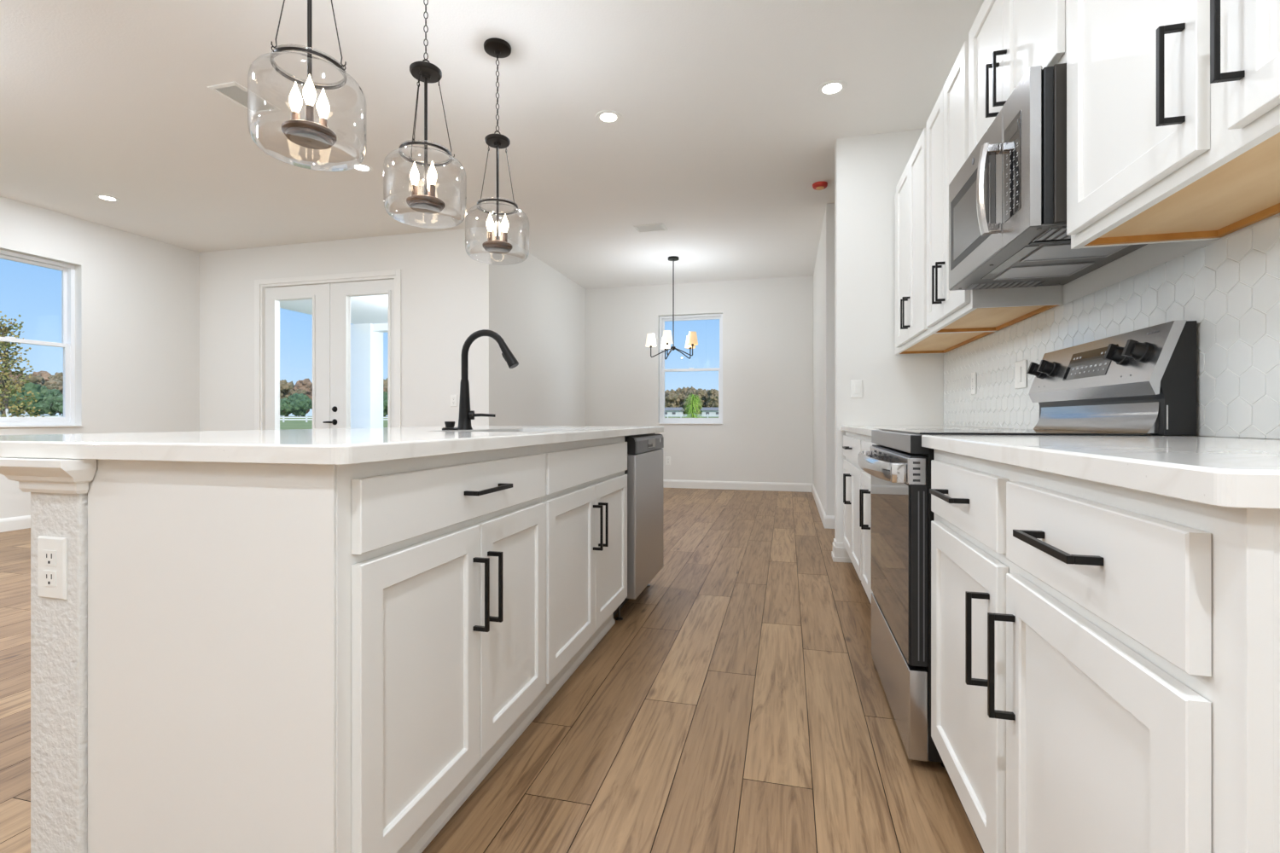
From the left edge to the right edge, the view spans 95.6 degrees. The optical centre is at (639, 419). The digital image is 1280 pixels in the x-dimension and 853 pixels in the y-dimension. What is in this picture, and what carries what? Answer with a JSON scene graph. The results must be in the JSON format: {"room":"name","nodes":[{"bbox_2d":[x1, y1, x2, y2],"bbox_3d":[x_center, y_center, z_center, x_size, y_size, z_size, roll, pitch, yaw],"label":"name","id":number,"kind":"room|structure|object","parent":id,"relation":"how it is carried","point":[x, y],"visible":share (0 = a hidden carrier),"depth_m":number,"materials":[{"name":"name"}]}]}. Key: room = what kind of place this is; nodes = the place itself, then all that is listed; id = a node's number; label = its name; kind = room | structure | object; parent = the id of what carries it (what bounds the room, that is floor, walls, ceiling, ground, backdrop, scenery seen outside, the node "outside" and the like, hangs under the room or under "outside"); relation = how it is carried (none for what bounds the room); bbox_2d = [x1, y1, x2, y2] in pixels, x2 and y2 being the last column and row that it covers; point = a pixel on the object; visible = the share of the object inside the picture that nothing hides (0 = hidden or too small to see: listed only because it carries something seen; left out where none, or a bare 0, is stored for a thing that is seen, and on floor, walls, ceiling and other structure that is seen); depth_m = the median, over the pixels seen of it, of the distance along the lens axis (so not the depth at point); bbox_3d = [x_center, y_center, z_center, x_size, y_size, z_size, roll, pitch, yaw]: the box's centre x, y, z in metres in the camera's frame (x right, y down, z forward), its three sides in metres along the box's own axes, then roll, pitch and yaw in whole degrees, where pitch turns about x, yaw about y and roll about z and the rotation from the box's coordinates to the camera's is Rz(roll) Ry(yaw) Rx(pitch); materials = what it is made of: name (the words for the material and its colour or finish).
{"room":"kitchen","nodes":[
{"label":"kitchen","id":0,"kind":"room"},
{"bbox_2d":[30,492,87,852],"bbox_3d":[-0.814,0.514,2.315,0.130,0.881,2.490,0,0,14],"label":"wall","id":1,"kind":"structure","parent":0,"point":[59,628],"depth_m":1.11,"materials":[{"name":"white paint"}]},
{"bbox_2d":[0,457,96,494],"bbox_3d":[-0.828,0.107,2.295,0.207,0.066,2.536,0,0,14],"label":"trim","id":2,"kind":"structure","parent":1,"relation":"attached to","point":[43,475],"depth_m":1.08,"materials":[{"name":"white paint"}]},
{"bbox_2d":[37,535,67,599],"bbox_3d":[-1.120,0.283,1.104,0.072,0.117,0.008,0,0,14],"label":"wall outlet","id":3,"kind":"object","parent":1,"relation":"attached to","point":[52,551],"visible":1,"depth_m":1.10,"materials":[{"name":"white plastic"}]},
{"bbox_2d":[42,550,56,566],"bbox_3d":[-1.121,0.264,1.102,0.033,0.029,0.002,0,0,14],"label":"receptacle","id":4,"kind":"object","parent":3,"relation":"attached to","point":[49,556],"depth_m":1.10,"materials":[{"name":"grey plastic"}]},
{"bbox_2d":[42,570,56,587],"bbox_3d":[-1.121,0.302,1.102,0.033,0.029,0.002,0,0,14],"label":"receptacle","id":5,"kind":"object","parent":3,"relation":"attached to","point":[49,576],"depth_m":1.10,"materials":[{"name":"grey plastic"}]},
{"bbox_2d":[0,196,199,518],"bbox_3d":[-6.166,-0.468,2.333,0.200,2.845,9.100,0,0,14],"label":"wall","id":6,"kind":"structure","parent":0,"point":[137,297],"depth_m":5.79,"materials":[{"name":"white paint"}]},
{"bbox_2d":[0,515,30,532],"bbox_3d":[-6.057,0.898,2.323,0.017,0.112,8.733,0,0,14],"label":"baseboard","id":7,"kind":"structure","parent":6,"relation":"attached to","point":[20,522],"depth_m":4.99,"materials":[{"name":"white paint"}]},
{"bbox_2d":[0,250,82,427],"bbox_3d":[-5.452,-0.693,5.049,0.192,1.525,0.915,0,0,14],"label":"window","id":8,"kind":"structure","parent":6,"relation":"in","point":[67,343],"depth_m":5.44,"materials":[{"name":"white plastic"}]},
{"bbox_2d":[199,227,477,431],"bbox_3d":[-3.280,-0.468,6.219,3.490,2.845,0.150,0,0,14],"label":"wall","id":9,"kind":"structure","parent":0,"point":[439,277],"depth_m":5.96,"materials":[{"name":"white paint"}]},
{"bbox_2d":[254,269,401,430],"bbox_3d":[-3.319,-0.287,6.214,1.848,2.485,0.180,0,0,14],"label":"door","id":10,"kind":"structure","parent":9,"relation":"attached to","point":[330,295],"depth_m":6.17,"materials":[{"name":"white paint"}]},
{"bbox_2d":[450,395,457,407],"bbox_3d":[-1.855,-0.185,5.777,0.072,0.117,0.008,0,0,14],"label":"wall outlet","id":11,"kind":"object","parent":9,"relation":"attached to","point":[453,398],"visible":1,"depth_m":5.77,"materials":[{"name":"white plastic"}]},
{"bbox_2d":[0,0,983,288],"bbox_3d":[-1.436,-1.965,2.581,9.250,0.150,11.900,0,0,14],"label":"ceiling","id":12,"kind":"structure","parent":0,"point":[722,138],"depth_m":3.61,"materials":[{"name":"white paint"}]},
{"bbox_2d":[94,194,120,202],"bbox_3d":[-4.544,-1.887,4.953,0.160,0.006,0.160,0,0,14],"label":"recessed light","id":13,"kind":"object","parent":12,"relation":"in","point":[104,197],"visible":1,"depth_m":4.95,"materials":[{"name":"white plastic"}]},
{"bbox_2d":[207,81,280,114],"bbox_3d":[-2.324,-1.885,3.414,0.200,0.009,0.300,0,0,14],"label":"ceiling vent","id":14,"kind":"object","parent":12,"relation":"in","point":[235,92],"visible":0.96,"depth_m":3.40,"materials":[{"name":"white plastic"}]},
{"bbox_2d":[247,0,366,171],"bbox_3d":[-1.014,-1.350,1.781,0.316,1.080,0.316,0,0,6],"label":"pendant light","id":15,"kind":"object","parent":12,"relation":"hanging from","point":[307,133],"visible":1,"depth_m":1.77,"materials":[{"name":"clear glass"}]},
{"bbox_2d":[281,74,337,149],"bbox_3d":[-1.014,-0.945,1.781,0.148,0.188,0.148,0,0,14],"label":"bulbs","id":16,"kind":"object","parent":15,"relation":"on","point":[307,133],"depth_m":1.76,"materials":[{"name":"glass"}]},
{"bbox_2d":[349,162,372,172],"bbox_3d":[-2.087,-1.887,4.350,0.160,0.006,0.160,0,0,14],"label":"recessed light","id":17,"kind":"object","parent":12,"relation":"in","point":[363,167],"visible":0.73,"depth_m":4.36,"materials":[{"name":"white plastic"}]},
{"bbox_2d":[383,0,466,228],"bbox_3d":[-0.869,-1.350,2.355,0.316,1.080,0.316,0,0,-14],"label":"pendant light","id":18,"kind":"object","parent":12,"relation":"hanging from","point":[422,71],"visible":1,"depth_m":2.34,"materials":[{"name":"clear glass"}]},
{"bbox_2d":[406,161,445,214],"bbox_3d":[-0.869,-0.945,2.355,0.148,0.188,0.148,0,0,14],"label":"bulbs","id":19,"kind":"object","parent":18,"relation":"on","point":[427,203],"depth_m":2.32,"materials":[{"name":"glass"}]},
{"bbox_2d":[465,37,529,265],"bbox_3d":[-0.721,-1.350,2.939,0.316,1.080,0.316,0,0,-38],"label":"pendant light","id":20,"kind":"object","parent":12,"relation":"hanging from","point":[494,47],"visible":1,"depth_m":2.92,"materials":[{"name":"clear glass"}]},
{"bbox_2d":[482,213,512,254],"bbox_3d":[-0.721,-0.945,2.939,0.148,0.188,0.148,0,0,14],"label":"bulbs","id":21,"kind":"object","parent":20,"relation":"on","point":[497,247],"depth_m":2.91,"materials":[{"name":"glass"}]},
{"bbox_2d":[595,110,621,123],"bbox_3d":[-0.197,-1.887,3.625,0.160,0.006,0.160,0,0,14],"label":"recessed light","id":22,"kind":"object","parent":12,"relation":"in","point":[605,116],"visible":1,"depth_m":3.62,"materials":[{"name":"white plastic"}]},
{"bbox_2d":[633,223,667,232],"bbox_3d":[0.101,-1.885,5.725,0.300,0.009,0.200,0,0,14],"label":"ceiling vent","id":23,"kind":"object","parent":12,"relation":"in","point":[657,227],"visible":1,"depth_m":5.71,"materials":[{"name":"white plastic"}]},
{"bbox_2d":[645,256,698,359],"bbox_3d":[0.379,-1.305,6.764,0.623,1.168,0.609,0,0,14],"label":"chandelier","id":24,"kind":"object","parent":12,"relation":"hanging from","point":[691,340],"visible":1,"depth_m":6.75,"materials":[{"name":"black metal"}]},
{"bbox_2d":[812,180,827,190],"bbox_3d":[1.447,-1.871,4.665,0.120,0.038,0.120,0,0,14],"label":"smoke detector","id":25,"kind":"object","parent":12,"relation":"attached to","point":[818,185],"visible":1,"depth_m":4.63,"materials":[{"name":"red plastic"}]},
{"bbox_2d":[817,80,846,96],"bbox_3d":[1.095,-1.887,3.309,0.160,0.006,0.160,0,0,14],"label":"recessed light","id":26,"kind":"object","parent":12,"relation":"in","point":[830,88],"visible":1,"depth_m":3.31,"materials":[{"name":"white plastic"}]},
{"bbox_2d":[0,488,983,852],"bbox_3d":[-1.406,1.015,2.599,9.100,0.120,11.750,0,0,14],"label":"floor","id":27,"kind":"structure","parent":0,"point":[739,703],"depth_m":1.80,"materials":[{"name":"brown wood"}]},
{"bbox_2d":[87,444,545,852],"bbox_3d":[-0.648,0.514,1.435,0.617,0.880,0.840,0,0,14],"label":"base cabinet","id":28,"kind":"object","parent":27,"relation":"on","point":[282,658],"visible":0.94,"depth_m":1.05,"materials":[{"name":"white paint"}]},
{"bbox_2d":[0,425,663,465],"bbox_3d":[-0.788,0.058,2.304,1.282,0.032,2.516,0,0,14],"label":"countertop","id":29,"kind":"structure","parent":28,"relation":"on","point":[330,446],"depth_m":1.11,"materials":[{"name":"white stone"}]},
{"bbox_2d":[442,421,458,430],"bbox_3d":[-0.737,0.025,2.249,0.060,0.033,0.060,0,0,14],"label":"switch","id":30,"kind":"object","parent":29,"relation":"on","point":[449,425],"visible":0.95,"depth_m":2.23,"materials":[{"name":"black metal"}]},
{"bbox_2d":[457,329,518,430],"bbox_3d":[-0.607,-0.159,2.330,0.267,0.401,0.082,0,0,14],"label":"kitchen faucet","id":31,"kind":"object","parent":29,"relation":"on","point":[465,417],"visible":0.98,"depth_m":2.33,"materials":[{"name":"black metal"}]},
{"bbox_2d":[541,436,627,692],"bbox_3d":[-0.427,0.514,2.301,0.613,0.880,0.945,0,0,14],"label":"base cabinet","id":32,"kind":"object","parent":27,"relation":"on","point":[585,497],"visible":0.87,"depth_m":2.09,"materials":[{"name":"white paint"}]},
{"bbox_2d":[397,612,614,852],"bbox_3d":[-0.345,0.899,1.848,0.019,0.110,1.783,0,0,14],"label":"toe kick","id":33,"kind":"structure","parent":32,"relation":"attached to","point":[427,832],"depth_m":1.60,"materials":[{"name":"white paint"}]},
{"bbox_2d":[613,433,663,620],"bbox_3d":[-0.225,0.516,3.090,0.588,0.875,0.644,0,0,14],"label":"dishwasher","id":34,"kind":"object","parent":27,"relation":"on","point":[644,472],"visible":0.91,"depth_m":2.85,"materials":[{"name":"silver metal"}]},
{"bbox_2d":[842,431,865,580],"bbox_3d":[1.514,0.514,3.325,0.660,0.880,0.986,0,0,14],"label":"base cabinet","id":35,"kind":"object","parent":27,"relation":"on","point":[852,441],"visible":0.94,"depth_m":3.31,"materials":[{"name":"white paint"}]},
{"bbox_2d":[840,425,1015,436],"bbox_3d":[1.451,0.058,3.018,0.633,0.032,1.653,0,0,14],"label":"countertop","id":36,"kind":"structure","parent":35,"relation":"on","point":[864,430],"depth_m":3.09,"materials":[{"name":"white stone"}]},
{"bbox_2d":[859,435,876,604],"bbox_3d":[1.314,0.514,2.536,0.660,0.880,0.638,0,0,14],"label":"base cabinet","id":37,"kind":"object","parent":27,"relation":"on","point":[865,491],"visible":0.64,"depth_m":2.70,"materials":[{"name":"white paint"}]},
{"bbox_2d":[857,320,1196,767],"bbox_3d":[1.100,0.355,1.865,0.726,1.197,0.748,0,0,14],"label":"range","id":38,"kind":"object","parent":27,"relation":"on","point":[1140,382],"visible":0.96,"depth_m":1.61,"materials":[{"name":"silver metal"}]},
{"bbox_2d":[878,428,1157,436],"bbox_3d":[1.115,0.048,1.861,0.550,0.025,0.748,0,0,14],"label":"cooktop","id":39,"kind":"object","parent":38,"relation":"in","point":[916,432],"depth_m":1.61,"materials":[{"name":"grey glass"}]},
{"bbox_2d":[929,449,1279,852],"bbox_3d":[0.913,0.514,0.950,0.660,0.880,1.090,0,0,14],"label":"base cabinet","id":40,"kind":"object","parent":27,"relation":"on","point":[1105,659],"visible":0.97,"depth_m":0.69,"materials":[{"name":"white paint"}]},
{"bbox_2d":[921,435,1279,509],"bbox_3d":[0.926,0.058,0.944,0.633,0.032,1.115,0,0,14],"label":"countertop","id":41,"kind":"structure","parent":40,"relation":"on","point":[1235,473],"depth_m":0.69,"materials":[{"name":"white stone"}]},
{"bbox_2d":[477,226,585,426],"bbox_3d":[-1.182,-0.468,7.133,0.130,2.845,2.950,0,0,14],"label":"wall","id":42,"kind":"structure","parent":0,"point":[538,311],"depth_m":6.56,"materials":[{"name":"white paint"}]},
{"bbox_2d":[585,275,813,483],"bbox_3d":[1.863,-0.468,7.832,5.430,2.845,0.200,0,0,14],"label":"wall","id":43,"kind":"structure","parent":0,"point":[765,434],"depth_m":7.89,"materials":[{"name":"white paint"}]},
{"bbox_2d":[665,456,670,465],"bbox_3d":[0.393,0.580,8.097,0.072,0.117,0.008,0,0,14],"label":"wall outlet","id":44,"kind":"object","parent":43,"relation":"attached to","point":[667,458],"visible":1,"depth_m":8.09,"materials":[{"name":"white plastic"}]},
{"bbox_2d":[657,314,722,424],"bbox_3d":[0.711,-0.693,8.097,0.900,1.525,0.192,0,0,14],"label":"window","id":45,"kind":"structure","parent":43,"relation":"in","point":[718,421],"depth_m":8.12,"materials":[{"name":"white plastic"}]},
{"bbox_2d":[663,479,812,492],"bbox_3d":[0.738,0.898,8.005,3.165,0.112,0.017,0,0,14],"label":"baseboard","id":46,"kind":"structure","parent":43,"relation":"attached to","point":[806,487],"depth_m":7.85,"materials":[{"name":"white paint"}]},
{"bbox_2d":[813,203,834,516],"bbox_3d":[3.051,-0.468,6.077,2.265,2.845,2.620,0,0,14],"label":"wall","id":47,"kind":"structure","parent":0,"point":[823,274],"depth_m":5.16,"materials":[{"name":"white paint"}]},
{"bbox_2d":[811,483,834,529],"bbox_3d":[2.232,0.898,6.267,0.617,0.112,2.620,0,0,14],"label":"baseboard","id":48,"kind":"structure","parent":47,"relation":"attached to","point":[828,521],"depth_m":5.26,"materials":[{"name":"white paint"}]},
{"bbox_2d":[834,128,944,542],"bbox_3d":[2.443,-0.468,3.694,2.275,2.845,0.140,0,0,14],"label":"wall","id":49,"kind":"structure","parent":0,"point":[899,389],"depth_m":3.85,"materials":[{"name":"white paint"}]},
{"bbox_2d":[831,538,852,563],"bbox_3d":[1.380,0.892,3.962,0.127,0.124,0.184,0,0,14],"label":"baseboard","id":50,"kind":"structure","parent":49,"relation":"attached to","point":[839,554],"depth_m":3.88,"materials":[{"name":"white paint"}]},
{"bbox_2d":[850,379,862,397],"bbox_3d":[1.446,-0.203,3.869,0.072,0.117,0.009,0,0,14],"label":"light switch","id":51,"kind":"object","parent":49,"relation":"attached to","point":[856,386],"visible":1,"depth_m":3.87,"materials":[{"name":"white plastic"}]},
{"bbox_2d":[944,212,1279,439],"bbox_3d":[1.090,-0.468,-0.013,0.150,2.845,7.710,0,0,14],"label":"wall","id":52,"kind":"structure","parent":0,"point":[1149,256],"depth_m":1.72,"materials":[{"name":"white paint"}]},
{"bbox_2d":[894,127,996,354],"bbox_3d":[1.667,-0.947,3.306,0.356,1.047,0.957,0,0,14],"label":"upper cabinet","id":53,"kind":"object","parent":52,"relation":"attached to","point":[912,335],"visible":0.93,"depth_m":3.23,"materials":[{"name":"white paint"}]},
{"bbox_2d":[971,372,976,395],"bbox_3d":[1.795,-0.192,3.125,0.008,0.117,0.072,0,0,14],"label":"wall outlet","id":54,"kind":"object","parent":52,"relation":"attached to","point":[973,375],"visible":1,"depth_m":3.11,"materials":[{"name":"white plastic"}]},
{"bbox_2d":[926,40,1062,333],"bbox_3d":[1.465,-0.947,2.510,0.356,1.047,0.681,0,0,14],"label":"upper cabinet","id":55,"kind":"object","parent":52,"relation":"attached to","point":[992,310],"visible":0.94,"depth_m":2.48,"materials":[{"name":"white paint"}]},
{"bbox_2d":[968,0,1066,156],"bbox_3d":[1.285,-1.187,1.797,0.356,0.567,0.786,0,0,14],"label":"upper cabinet","id":56,"kind":"object","parent":52,"relation":"attached to","point":[1007,37],"visible":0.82,"depth_m":1.81,"materials":[{"name":"white paint"}]},
{"bbox_2d":[948,63,1147,290],"bbox_3d":[1.242,-0.692,1.808,0.445,0.411,0.766,0,0,14],"label":"microwave","id":57,"kind":"object","parent":56,"relation":"attached to","point":[1008,199],"visible":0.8,"depth_m":1.66,"materials":[{"name":"grey metal"}]},
{"bbox_2d":[1014,360,1026,389],"bbox_3d":[1.634,-0.192,2.495,0.009,0.117,0.117,0,0,14],"label":"light switch","id":58,"kind":"object","parent":52,"relation":"attached to","point":[1020,367],"visible":1,"depth_m":2.48,"materials":[{"name":"white plastic"}]},
{"bbox_2d":[943,215,1279,439],"bbox_3d":[1.527,-0.189,2.034,0.005,0.459,3.520,0,0,14],"label":"backsplash","id":59,"kind":"structure","parent":52,"relation":"attached to","point":[1230,286],"depth_m":1.43,"materials":[{"name":"white tile"}]},
{"bbox_2d":[1066,0,1279,249],"bbox_3d":[1.058,-0.947,0.902,0.356,1.047,1.056,0,0,14],"label":"upper cabinet","id":60,"kind":"object","parent":52,"relation":"attached to","point":[1173,106],"visible":1,"depth_m":1.12,"materials":[{"name":"white paint"}]},
{"label":"outside","id":61,"kind":"structure","parent":0,"visible":0},
{"bbox_2d":[9,415,718,430],"bbox_3d":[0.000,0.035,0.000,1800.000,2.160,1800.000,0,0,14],"label":"lawn","id":62,"kind":"structure","parent":61,"point":[286,425],"depth_m":77.26,"materials":[{"name":"green plant"}]},
{"bbox_2d":[0,371,24,389],"bbox_3d":[-109.370,-4.489,101.468,5.088,8.573,4.902,0,0,-29],"label":"tree","id":63,"kind":"object","parent":62,"relation":"on","point":[16,376],"visible":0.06,"depth_m":100.30,"materials":[{"name":"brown plant"}]},
{"bbox_2d":[8,389,34,415],"bbox_3d":[-92.138,-2.324,86.111,3.950,4.457,3.689,0,0,40],"label":"bush","id":64,"kind":"object","parent":62,"relation":"on","point":[22,393],"visible":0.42,"depth_m":85.47,"materials":[{"name":"green plant"}]},
{"bbox_2d":[0,311,50,417],"bbox_3d":[-11.424,-0.369,10.489,1.084,3.180,1.134,0,0,-3],"label":"young tree","id":65,"kind":"object","parent":62,"relation":"on","point":[4,412],"visible":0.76,"depth_m":10.47,"materials":[{"name":"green plant"}]},
{"bbox_2d":[15,373,44,415],"bbox_3d":[-99.900,-3.817,95.335,4.092,7.153,4.343,0,0,-19],"label":"tree","id":66,"kind":"object","parent":62,"relation":"on","point":[37,379],"visible":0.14,"depth_m":94.40,"materials":[{"name":"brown plant"}]},
{"bbox_2d":[21,391,52,415],"bbox_3d":[-91.049,-2.160,87.333,3.852,4.062,4.125,0,0,16],"label":"bush","id":67,"kind":"object","parent":62,"relation":"on","point":[43,404],"visible":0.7,"depth_m":87.08,"materials":[{"name":"green plant"}]},
{"bbox_2d":[21,382,54,396],"bbox_3d":[-95.058,-2.950,91.259,5.059,5.724,4.725,0,0,-42],"label":"bush","id":68,"kind":"object","parent":62,"relation":"on","point":[33,387],"visible":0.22,"depth_m":90.23,"materials":[{"name":"green plant"}]},
{"bbox_2d":[32,370,51,415],"bbox_3d":[-103.085,-4.338,100.064,4.732,8.260,4.911,0,0,-43],"label":"tree","id":69,"kind":"object","parent":62,"relation":"on","point":[45,375],"visible":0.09,"depth_m":99.73,"materials":[{"name":"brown plant"}]},
{"bbox_2d":[41,378,63,394],"bbox_3d":[-98.299,-3.565,96.907,4.165,6.549,3.643,0,0,11],"label":"tree","id":70,"kind":"object","parent":62,"relation":"on","point":[56,384],"visible":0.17,"depth_m":96.53,"materials":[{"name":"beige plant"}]},
{"bbox_2d":[44,389,63,415],"bbox_3d":[-93.458,-2.544,92.387,3.957,4.736,4.237,0,0,-13],"label":"bush","id":71,"kind":"object","parent":62,"relation":"on","point":[49,394],"visible":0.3,"depth_m":91.83,"materials":[{"name":"green plant"}]},
{"bbox_2d":[47,372,63,415],"bbox_3d":[-101.667,-4.229,101.647,4.297,8.045,4.049,0,0,18],"label":"tree","id":72,"kind":"object","parent":62,"relation":"on","point":[57,375],"visible":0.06,"depth_m":100.83,"materials":[{"name":"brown plant"}]},
{"bbox_2d":[51,395,63,415],"bbox_3d":[-88.273,-1.961,89.649,3.146,3.571,3.369,0,0,20],"label":"bush","id":73,"kind":"object","parent":62,"relation":"on","point":[57,406],"visible":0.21,"depth_m":88.42,"materials":[{"name":"green plant"}]},
{"bbox_2d":[11,414,387,422],"bbox_3d":[-56.128,0.062,65.013,37.982,1.080,54.175,0,0,14],"label":"fence","id":74,"kind":"object","parent":62,"relation":"on","point":[282,417],"visible":0.16,"depth_m":78.72,"materials":[{"name":"white paint"}]},
{"bbox_2d":[279,379,294,399],"bbox_3d":[-72.477,-4.124,117.382,4.343,7.839,4.092,0,0,-23],"label":"tree","id":75,"kind":"object","parent":62,"relation":"on","point":[285,386],"visible":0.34,"depth_m":117.06,"materials":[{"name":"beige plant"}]},
{"bbox_2d":[279,398,295,416],"bbox_3d":[-65.571,-2.002,107.412,3.740,3.688,4.005,0,0,-9],"label":"bush","id":76,"kind":"object","parent":62,"relation":"on","point":[286,405],"visible":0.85,"depth_m":106.48,"materials":[{"name":"green plant"}]},
{"bbox_2d":[281,393,303,416],"bbox_3d":[-67.020,-2.647,112.858,4.664,4.987,4.993,0,0,-45],"label":"bush","id":77,"kind":"object","parent":62,"relation":"on","point":[292,398],"visible":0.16,"depth_m":111.97,"materials":[{"name":"green plant"}]},
{"bbox_2d":[290,389,307,416],"bbox_3d":[-69.904,-3.260,119.090,3.619,5.910,3.840,0,0,-40],"label":"tree","id":78,"kind":"object","parent":62,"relation":"on","point":[298,391],"visible":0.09,"depth_m":118.12,"materials":[{"name":"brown plant"}]},
{"bbox_2d":[291,394,312,416],"bbox_3d":[-63.285,-2.375,108.874,4.172,4.582,3.896,0,0,-45],"label":"bush","id":79,"kind":"object","parent":62,"relation":"on","point":[303,403],"visible":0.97,"depth_m":108.13,"materials":[{"name":"green plant"}]},
{"bbox_2d":[291,378,312,413],"bbox_3d":[-71.972,-4.461,123.709,5.001,8.535,4.819,0,0,3],"label":"tree","id":80,"kind":"object","parent":62,"relation":"on","point":[305,384],"visible":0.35,"depth_m":122.70,"materials":[{"name":"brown plant"}]},
{"bbox_2d":[383,394,387,416],"bbox_3d":[-50.793,-2.537,115.046,4.248,4.991,4.548,0,0,23],"label":"bush","id":81,"kind":"object","parent":62,"relation":"on","point":[385,397],"visible":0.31,"depth_m":114.20,"materials":[{"name":"green plant"}]},
{"bbox_2d":[383,378,387,387],"bbox_3d":[-58.873,-5.025,136.689,5.150,9.737,4.504,0,0,-39],"label":"tree","id":82,"kind":"object","parent":62,"relation":"on","point":[385,381],"visible":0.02,"depth_m":135.44,"materials":[{"name":"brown plant"}]},
{"bbox_2d":[664,389,674,393],"bbox_3d":[14.230,-7.538,287.234,7.219,14.986,8.254,0,0,36],"label":"tree","id":83,"kind":"object","parent":62,"relation":"on","point":[672,391],"visible":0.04,"depth_m":285.54,"materials":[{"name":"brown plant"}]},
{"bbox_2d":[664,391,674,399],"bbox_3d":[13.655,-6.775,279.721,7.986,13.301,6.985,0,0,-1],"label":"tree","id":84,"kind":"object","parent":62,"relation":"on","point":[669,392],"visible":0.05,"depth_m":277.43,"materials":[{"name":"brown plant"}]},
{"bbox_2d":[664,393,677,407],"bbox_3d":[14.185,-6.146,271.865,7.315,11.986,6.893,0,0,37],"label":"tree","id":85,"kind":"object","parent":62,"relation":"on","point":[670,400],"visible":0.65,"depth_m":270.18,"materials":[{"name":"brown plant"}]},
{"bbox_2d":[664,407,684,414],"bbox_3d":[11.318,-2.666,249.744,14.200,4.800,10.200,0,0,14],"label":"house","id":86,"kind":"structure","parent":62,"relation":"on","point":[667,410],"depth_m":245.04,"materials":[{"name":"white"}]},
{"bbox_2d":[674,392,682,407],"bbox_3d":[17.470,-6.452,279.070,7.984,12.584,6.983,0,0,-34],"label":"tree","id":87,"kind":"object","parent":62,"relation":"on","point":[677,402],"visible":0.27,"depth_m":276.65,"materials":[{"name":"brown plant"}]},
{"bbox_2d":[674,386,687,414],"bbox_3d":[20.060,-8.056,287.211,7.578,16.135,8.665,0,0,42],"label":"tree","id":88,"kind":"object","parent":62,"relation":"on","point":[680,391],"visible":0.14,"depth_m":285.26,"materials":[{"name":"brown plant"}]},
{"bbox_2d":[680,389,693,414],"bbox_3d":[23.148,-7.346,279.156,8.111,14.657,7.642,0,0,-16],"label":"tree","id":89,"kind":"object","parent":62,"relation":"on","point":[686,392],"visible":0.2,"depth_m":276.99,"materials":[{"name":"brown plant"}]},
{"bbox_2d":[682,395,695,414],"bbox_3d":[23.335,-5.909,270.587,6.394,11.386,7.311,0,0,8],"label":"tree","id":90,"kind":"object","parent":62,"relation":"on","point":[685,400],"visible":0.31,"depth_m":268.47,"materials":[{"name":"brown plant"}]},
{"bbox_2d":[664,413,718,418],"bbox_3d":[9.552,-0.595,116.312,34.565,1.030,5.917,0,0,14],"label":"fence","id":91,"kind":"object","parent":62,"relation":"on","point":[667,415],"visible":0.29,"depth_m":117.60,"materials":[{"name":"white paint"}]},
{"bbox_2d":[682,394,703,418],"bbox_3d":[1.895,0.185,20.901,1.407,2.214,1.380,0,0,18],"label":"young pine","id":92,"kind":"object","parent":62,"relation":"on","point":[692,407],"visible":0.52,"depth_m":20.82,"materials":[{"name":"green plant"}]},
{"bbox_2d":[689,388,703,414],"bbox_3d":[26.545,-7.260,270.334,8.122,14.384,7.104,0,0,-42],"label":"tree","id":93,"kind":"object","parent":62,"relation":"on","point":[699,392],"visible":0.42,"depth_m":268.24,"materials":[{"name":"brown plant"}]},
{"bbox_2d":[698,388,707,414],"bbox_3d":[28.875,-7.429,278.217,7.767,14.841,8.243,0,0,-20],"label":"tree","id":94,"kind":"object","parent":62,"relation":"on","point":[704,398],"visible":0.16,"depth_m":275.78,"materials":[{"name":"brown plant"}]},
{"bbox_2d":[700,407,718,414],"bbox_3d":[33.041,-2.666,247.807,13.200,4.800,10.200,0,0,14],"label":"house","id":95,"kind":"structure","parent":62,"relation":"on","point":[705,410],"depth_m":244.38,"materials":[{"name":"white"}]},
{"bbox_2d":[705,389,718,407],"bbox_3d":[33.993,-7.117,269.218,7.142,14.154,7.579,0,0,-12],"label":"tree","id":96,"kind":"object","parent":62,"relation":"on","point":[712,399],"visible":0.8,"depth_m":267.42,"materials":[{"name":"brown plant"}]},
{"bbox_3d":[-3.187,1.044,8.341,4.330,0.138,3.990,0,0,14],"label":"patio slab","id":97,"kind":"object","parent":62,"relation":"on","visible":0},
{"bbox_2d":[350,323,383,428],"bbox_3d":[-4.809,-0.315,9.943,0.700,2.579,0.320,0,0,14],"label":"patio column","id":98,"kind":"structure","parent":97,"relation":"on","point":[366,344],"depth_m":9.77,"materials":[{"name":"white paint"}]},
{"bbox_2d":[372,323,387,332],"bbox_3d":[-2.639,-1.544,9.384,3.780,0.119,0.200,0,0,14],"label":"beam","id":99,"kind":"structure","parent":98,"relation":"on","point":[381,328],"depth_m":9.72,"materials":[{"name":"white paint"}]},
{"bbox_2d":[279,294,387,324],"bbox_3d":[-3.075,-1.700,8.335,4.110,0.190,4.048,0,0,14],"label":"soffit","id":100,"kind":"structure","parent":99,"relation":"on","point":[373,309],"depth_m":8.33,"materials":[{"name":"white"}]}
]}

